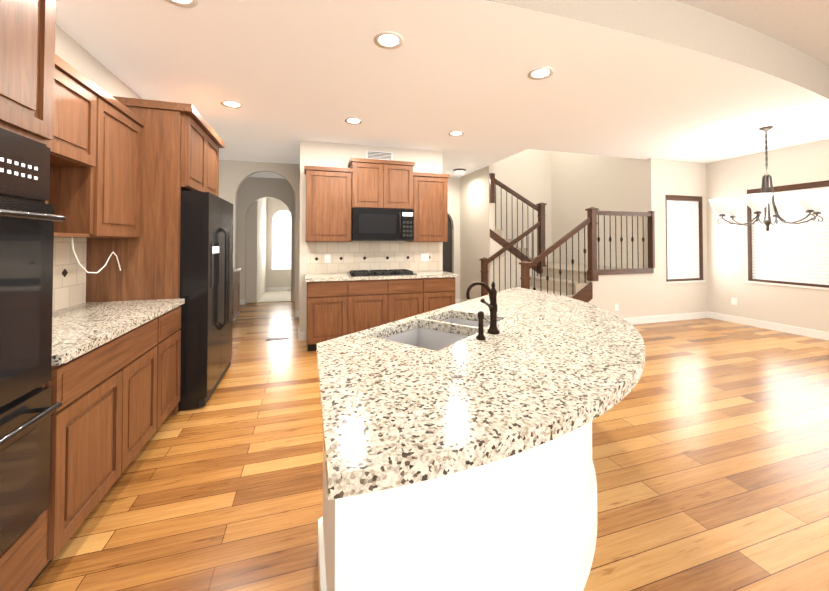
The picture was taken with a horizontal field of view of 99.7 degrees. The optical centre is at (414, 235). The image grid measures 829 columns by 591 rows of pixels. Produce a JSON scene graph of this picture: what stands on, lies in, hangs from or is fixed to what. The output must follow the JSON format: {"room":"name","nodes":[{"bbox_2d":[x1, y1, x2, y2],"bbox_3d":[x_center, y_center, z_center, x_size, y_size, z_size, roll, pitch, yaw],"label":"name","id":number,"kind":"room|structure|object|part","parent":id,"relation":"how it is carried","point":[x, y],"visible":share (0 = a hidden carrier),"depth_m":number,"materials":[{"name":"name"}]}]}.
{"room":"kitchen","nodes":[
{"label":"kitchen","id":0,"kind":"room"},
{"bbox_2d":[28,301,828,590],"bbox_3d":[1.586,1.467,3.933,8.920,0.060,15.000,0,-1,-17],"label":"floor","id":1,"kind":"structure","parent":0,"point":[710,447],"depth_m":2.02,"materials":[{"name":"brown wood"}]},
{"bbox_2d":[0,0,64,590],"bbox_3d":[-1.569,0.152,0.915,0.704,2.470,0.831,0,-1,-17],"label":"tall cabinet","id":2,"kind":"object","parent":1,"relation":"on","point":[28,217],"visible":1,"depth_m":1.23,"materials":[{"name":"brown wood"}]},
{"bbox_2d":[25,314,164,590],"bbox_3d":[-1.883,0.962,1.803,0.630,0.880,1.068,0,-1,-17],"label":"base cabinet","id":3,"kind":"object","parent":1,"relation":"on","point":[114,382],"depth_m":1.69,"materials":[{"name":"brown wood"}]},
{"bbox_2d":[52,298,184,365],"bbox_3d":[-1.932,0.505,2.000,0.647,0.040,1.460,0,-1,-17],"label":"countertop","id":4,"kind":"structure","parent":3,"relation":"on","point":[79,329],"depth_m":1.98,"materials":[{"name":"beige stone"}]},
{"bbox_2d":[86,96,224,415],"bbox_3d":[-2.291,0.186,3.250,0.687,2.480,1.160,0,-1,-17],"label":"cabinet enclosure","id":5,"kind":"object","parent":1,"relation":"on","point":[182,143],"visible":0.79,"depth_m":2.76,"materials":[{"name":"brown wood"}]},
{"bbox_2d":[165,306,180,418],"bbox_3d":[-2.077,0.973,2.438,0.630,0.880,0.523,0,-1,-17],"label":"base cabinet","id":6,"kind":"object","parent":1,"relation":"on","point":[173,319],"depth_m":2.61,"materials":[{"name":"brown wood"}]},
{"bbox_2d":[178,190,232,410],"bbox_3d":[-2.191,0.531,3.275,0.823,1.790,1.010,0,-1,-17],"label":"refrigerator","id":7,"kind":"object","parent":1,"relation":"on","point":[206,256],"visible":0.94,"depth_m":2.89,"materials":[{"name":"black painted steel"},{"name":"black plastic"}]},
{"bbox_2d":[232,268,240,321],"bbox_3d":[-3.118,1.004,5.568,0.467,0.920,1.002,0,-1,-17],"label":"base cabinet","id":8,"kind":"object","parent":1,"relation":"on","point":[236,292],"visible":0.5,"depth_m":5.83,"materials":[{"name":"brown wood"}]},
{"bbox_2d":[256,290,290,302],"bbox_3d":[-3.582,1.512,8.794,1.473,0.012,1.880,0,-1,-17],"label":"floor","id":9,"kind":"structure","parent":1,"relation":"on","point":[276,296],"depth_m":8.68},
{"bbox_2d":[266,337,288,340],"bbox_3d":[-1.933,1.450,4.944,0.300,0.008,0.110,0,-1,-17],"label":"floor vent","id":10,"kind":"object","parent":1,"relation":"in","point":[276,338],"visible":1,"depth_m":4.93,"materials":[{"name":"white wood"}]},
{"bbox_2d":[307,279,352,350],"bbox_3d":[-1.146,1.010,4.672,0.563,0.880,0.623,0,-1,-17],"label":"base cabinet","id":11,"kind":"object","parent":1,"relation":"on","point":[340,304],"depth_m":4.38,"materials":[{"name":"brown wood"}]},
{"bbox_2d":[305,271,456,282],"bbox_3d":[-0.461,0.553,4.880,2.030,0.040,0.640,0,-1,-17],"label":"countertop","id":12,"kind":"structure","parent":11,"relation":"on","point":[337,278],"depth_m":4.64,"materials":[{"name":"beige stone"}]},
{"bbox_2d":[347,269,416,276],"bbox_3d":[-0.468,0.510,4.889,0.900,0.044,0.480,0,-1,-17],"label":"gas cooktop","id":13,"kind":"object","parent":12,"relation":"in","point":[351,273],"visible":1,"depth_m":4.76,"materials":[{"name":"black metal"}]},
{"bbox_2d":[353,279,392,332],"bbox_3d":[-0.688,1.012,4.812,0.646,0.880,0.623,0,-1,-17],"label":"base cabinet","id":14,"kind":"object","parent":1,"relation":"on","point":[372,298],"depth_m":4.54,"materials":[{"name":"brown wood"}]},
{"bbox_2d":[393,279,428,321],"bbox_3d":[-0.205,1.014,4.960,0.616,0.880,0.623,0,-1,-17],"label":"base cabinet","id":15,"kind":"object","parent":1,"relation":"on","point":[410,296],"depth_m":4.69,"materials":[{"name":"brown wood"}]},
{"bbox_2d":[429,279,454,310],"bbox_3d":[0.229,1.017,5.092,0.543,0.880,0.623,0,-1,-17],"label":"base cabinet","id":16,"kind":"object","parent":1,"relation":"on","point":[441,291],"depth_m":4.82,"materials":[{"name":"brown wood"}]},
{"bbox_2d":[318,381,596,590],"bbox_3d":[0.348,0.971,2.096,1.799,0.872,2.045,0,-1,-17],"label":"kitchen island","id":17,"kind":"object","parent":1,"relation":"on","point":[530,526],"depth_m":1.04,"materials":[{"name":"white paint"}]},
{"bbox_3d":[0.348,1.337,2.090,1.800,0.140,2.045,0,-1,-17],"label":"baseboard","id":18,"kind":"part","parent":17,"relation":"part of","materials":[{"name":"white paint"}]},
{"bbox_2d":[316,287,644,504],"bbox_3d":[0.445,0.511,2.100,2.005,0.048,2.372,0,-1,-17],"label":"island countertop","id":19,"kind":"structure","parent":17,"relation":"on","point":[515,375],"depth_m":1.12,"materials":[{"name":"beige stone"}]},
{"bbox_2d":[384,318,489,350],"bbox_3d":[0.156,0.559,1.873,0.899,0.312,0.818,0,-1,-17],"label":"sink","id":20,"kind":"object","parent":19,"relation":"in","point":[406,334],"depth_m":1.92,"materials":[{"name":"silver metal"}]},
{"bbox_2d":[466,281,499,339],"bbox_3d":[0.339,0.353,1.732,0.165,0.255,0.229,0,-1,-17],"label":"faucet","id":21,"kind":"object","parent":19,"relation":"on","point":[491,332],"depth_m":1.72,"materials":[{"name":"brown metal"}]},
{"bbox_2d":[479,173,654,302],"bbox_3d":[2.454,0.162,6.765,2.572,2.645,2.626,0,-1,-17],"label":"staircase railing","id":22,"kind":"object","parent":1,"relation":"on","point":[511,266],"visible":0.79,"depth_m":6.04,"materials":[{"name":"brown wood"}]},
{"bbox_2d":[55,25,828,339],"bbox_3d":[1.640,-1.365,3.839,8.740,5.600,14.700,0,-1,-17],"label":"wall","id":23,"kind":"structure","parent":0,"point":[568,188],"depth_m":6.26,"materials":[{"name":"beige paint"}]},
{"bbox_2d":[52,237,86,310],"bbox_3d":[-2.237,0.244,1.911,0.014,0.480,1.460,0,-1,-17],"label":"tile backsplash","id":24,"kind":"structure","parent":23,"relation":"attached to","point":[69,280],"depth_m":2.42,"materials":[{"name":"beige tile"}]},
{"bbox_2d":[49,54,103,169],"bbox_3d":[-1.987,-0.670,1.687,0.347,0.500,0.855,0,-1,-17],"label":"upper cabinet","id":25,"kind":"object","parent":23,"relation":"attached to","point":[95,145],"depth_m":1.96,"materials":[{"name":"brown wood"}]},
{"bbox_2d":[48,90,143,237],"bbox_3d":[-2.200,-0.449,2.382,0.347,0.920,0.604,0,-1,-17],"label":"upper cabinet","id":26,"kind":"object","parent":23,"relation":"attached to","point":[105,202],"depth_m":2.28,"materials":[{"name":"brown wood"}]},
{"bbox_2d":[71,237,120,272],"bbox_3d":[-2.079,0.132,2.312,0.017,0.240,0.568,0,-1,-17],"label":"cord","id":27,"kind":"object","parent":26,"relation":"hanging from","point":[101,268],"visible":1,"depth_m":2.20,"materials":[{"name":"white plastic"}]},
{"bbox_2d":[266,287,290,290],"bbox_3d":[-3.872,1.477,9.682,1.440,0.110,0.014,0,-1,-17],"label":"baseboard","id":28,"kind":"structure","parent":23,"relation":"attached to","point":[269,288],"depth_m":9.70,"materials":[{"name":"white"}]},
{"bbox_2d":[272,210,290,268],"bbox_3d":[-3.702,0.111,9.900,0.680,1.750,0.020,0,-1,-17],"label":"window","id":29,"kind":"structure","parent":23,"relation":"in","point":[281,239],"depth_m":9.88,"materials":[{"name":"white glass"}]},
{"bbox_2d":[297,311,301,340],"bbox_3d":[-1.850,1.410,5.632,0.060,0.110,1.644,0,-1,-17],"label":"baseboard","id":30,"kind":"structure","parent":23,"relation":"attached to","point":[299,333],"depth_m":4.86,"materials":[{"name":"white"}]},
{"bbox_2d":[304,166,351,241],"bbox_3d":[-1.192,-0.418,4.839,0.598,1.000,0.337,0,-1,-17],"label":"upper cabinet","id":31,"kind":"object","parent":23,"relation":"attached to","point":[335,196],"depth_m":4.68,"materials":[{"name":"brown wood"}]},
{"bbox_2d":[348,158,387,208],"bbox_3d":[-0.661,-0.718,4.990,0.494,0.675,0.367,0,-1,-17],"label":"upper cabinet","id":32,"kind":"object","parent":23,"relation":"attached to","point":[369,176],"depth_m":4.82,"materials":[{"name":"brown wood"}]},
{"bbox_2d":[351,208,413,240],"bbox_3d":[-0.470,-0.153,4.990,0.858,0.445,0.462,0,-1,-17],"label":"microwave","id":33,"kind":"object","parent":32,"relation":"attached to","point":[373,224],"visible":1,"depth_m":4.81,"materials":[{"name":"black"}]},
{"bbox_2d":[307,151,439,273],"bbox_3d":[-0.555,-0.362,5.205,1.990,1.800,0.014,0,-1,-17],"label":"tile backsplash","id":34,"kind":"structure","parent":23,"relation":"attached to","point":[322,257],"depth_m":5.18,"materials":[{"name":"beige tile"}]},
{"bbox_2d":[388,160,415,209],"bbox_3d":[-0.305,-0.716,5.099,0.493,0.675,0.367,0,-1,-17],"label":"upper cabinet","id":35,"kind":"object","parent":23,"relation":"attached to","point":[401,176],"depth_m":4.95,"materials":[{"name":"brown wood"}]},
{"bbox_2d":[407,172,447,241],"bbox_3d":[0.187,-0.411,5.260,0.538,1.000,0.337,0,-1,-17],"label":"upper cabinet","id":36,"kind":"object","parent":23,"relation":"attached to","point":[431,212],"depth_m":5.11,"materials":[{"name":"brown wood"}]},
{"bbox_2d":[623,312,708,324],"bbox_3d":[3.542,1.413,5.779,3.640,0.110,0.014,0,-1,-17],"label":"baseboard","id":37,"kind":"structure","parent":23,"relation":"attached to","point":[685,316],"depth_m":6.01,"materials":[{"name":"white"}]},
{"bbox_2d":[665,195,705,283],"bbox_3d":[4.770,0.055,6.233,0.940,1.540,0.135,0,-1,-17],"label":"window","id":38,"kind":"structure","parent":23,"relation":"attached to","point":[684,240],"depth_m":6.24,"materials":[{"name":"white glass"}]},
{"bbox_2d":[709,312,828,340],"bbox_3d":[6.559,1.354,2.212,0.014,0.110,8.600,0,-1,-17],"label":"baseboard","id":39,"kind":"structure","parent":23,"relation":"attached to","point":[744,321],"depth_m":5.44,"materials":[{"name":"white"}]},
{"bbox_2d":[746,180,828,289],"bbox_3d":[5.809,-0.012,4.876,0.135,1.530,1.930,0,-1,-17],"label":"window","id":40,"kind":"structure","parent":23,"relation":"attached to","point":[781,253],"depth_m":5.27,"materials":[{"name":"white glass"}]},
{"bbox_2d":[56,0,828,178],"bbox_3d":[1.625,-1.569,3.890,8.740,0.410,14.800,0,-1,-17],"label":"ceiling","id":41,"kind":"structure","parent":0,"point":[703,81],"depth_m":3.00,"materials":[{"name":"paint"}]},
{"bbox_2d":[165,0,198,7],"bbox_3d":[-1.371,-1.391,2.019,0.207,0.008,0.207,0,-1,-26],"label":"recessed light","id":42,"kind":"object","parent":41,"relation":"in","point":[181,3],"depth_m":2.09,"materials":[{"name":"white"}]},
{"bbox_2d":[220,100,242,108],"bbox_3d":[-1.892,-1.364,3.628,0.207,0.008,0.207,0,-1,-26],"label":"recessed light","id":43,"kind":"object","parent":41,"relation":"in","point":[227,103],"depth_m":3.63,"materials":[{"name":"white"}]},
{"bbox_2d":[345,118,362,123],"bbox_3d":[-0.719,-1.356,4.133,0.207,0.008,0.207,-1,-1,28],"label":"recessed light","id":44,"kind":"object","parent":41,"relation":"in","point":[349,120],"depth_m":4.14,"materials":[{"name":"white"}]},
{"bbox_2d":[374,31,403,48],"bbox_3d":[-0.182,-1.383,2.478,0.207,0.008,0.207,0,-1,-26],"label":"recessed light","id":45,"kind":"object","parent":41,"relation":"in","point":[388,40],"depth_m":2.47,"materials":[{"name":"white"}]},
{"bbox_2d":[448,131,463,135],"bbox_3d":[0.549,-1.348,4.603,0.207,0.008,0.207,0,-1,-26],"label":"recessed light","id":46,"kind":"object","parent":41,"relation":"in","point":[453,133],"depth_m":4.61,"materials":[{"name":"white"}]},
{"bbox_2d":[453,169,465,175],"bbox_3d":[0.896,-1.253,6.956,0.260,0.120,0.256,0,-1,-17],"label":"light","id":47,"kind":"object","parent":41,"relation":"in","point":[458,172],"depth_m":6.87,"materials":[{"name":"white glass"}]},
{"bbox_2d":[528,67,553,79],"bbox_3d":[1.070,-1.375,2.965,0.207,0.008,0.207,1,-1,-44],"label":"recessed light","id":48,"kind":"object","parent":41,"relation":"in","point":[540,73],"depth_m":2.97,"materials":[{"name":"white"}]},
{"bbox_2d":[709,126,828,230],"bbox_3d":[4.402,-0.706,4.369,1.111,1.300,1.124,0,-1,-17],"label":"dining chandelier","id":49,"kind":"object","parent":41,"relation":"hanging from","point":[816,202],"visible":1,"depth_m":4.32,"materials":[{"name":"grey metal"}]}
]}

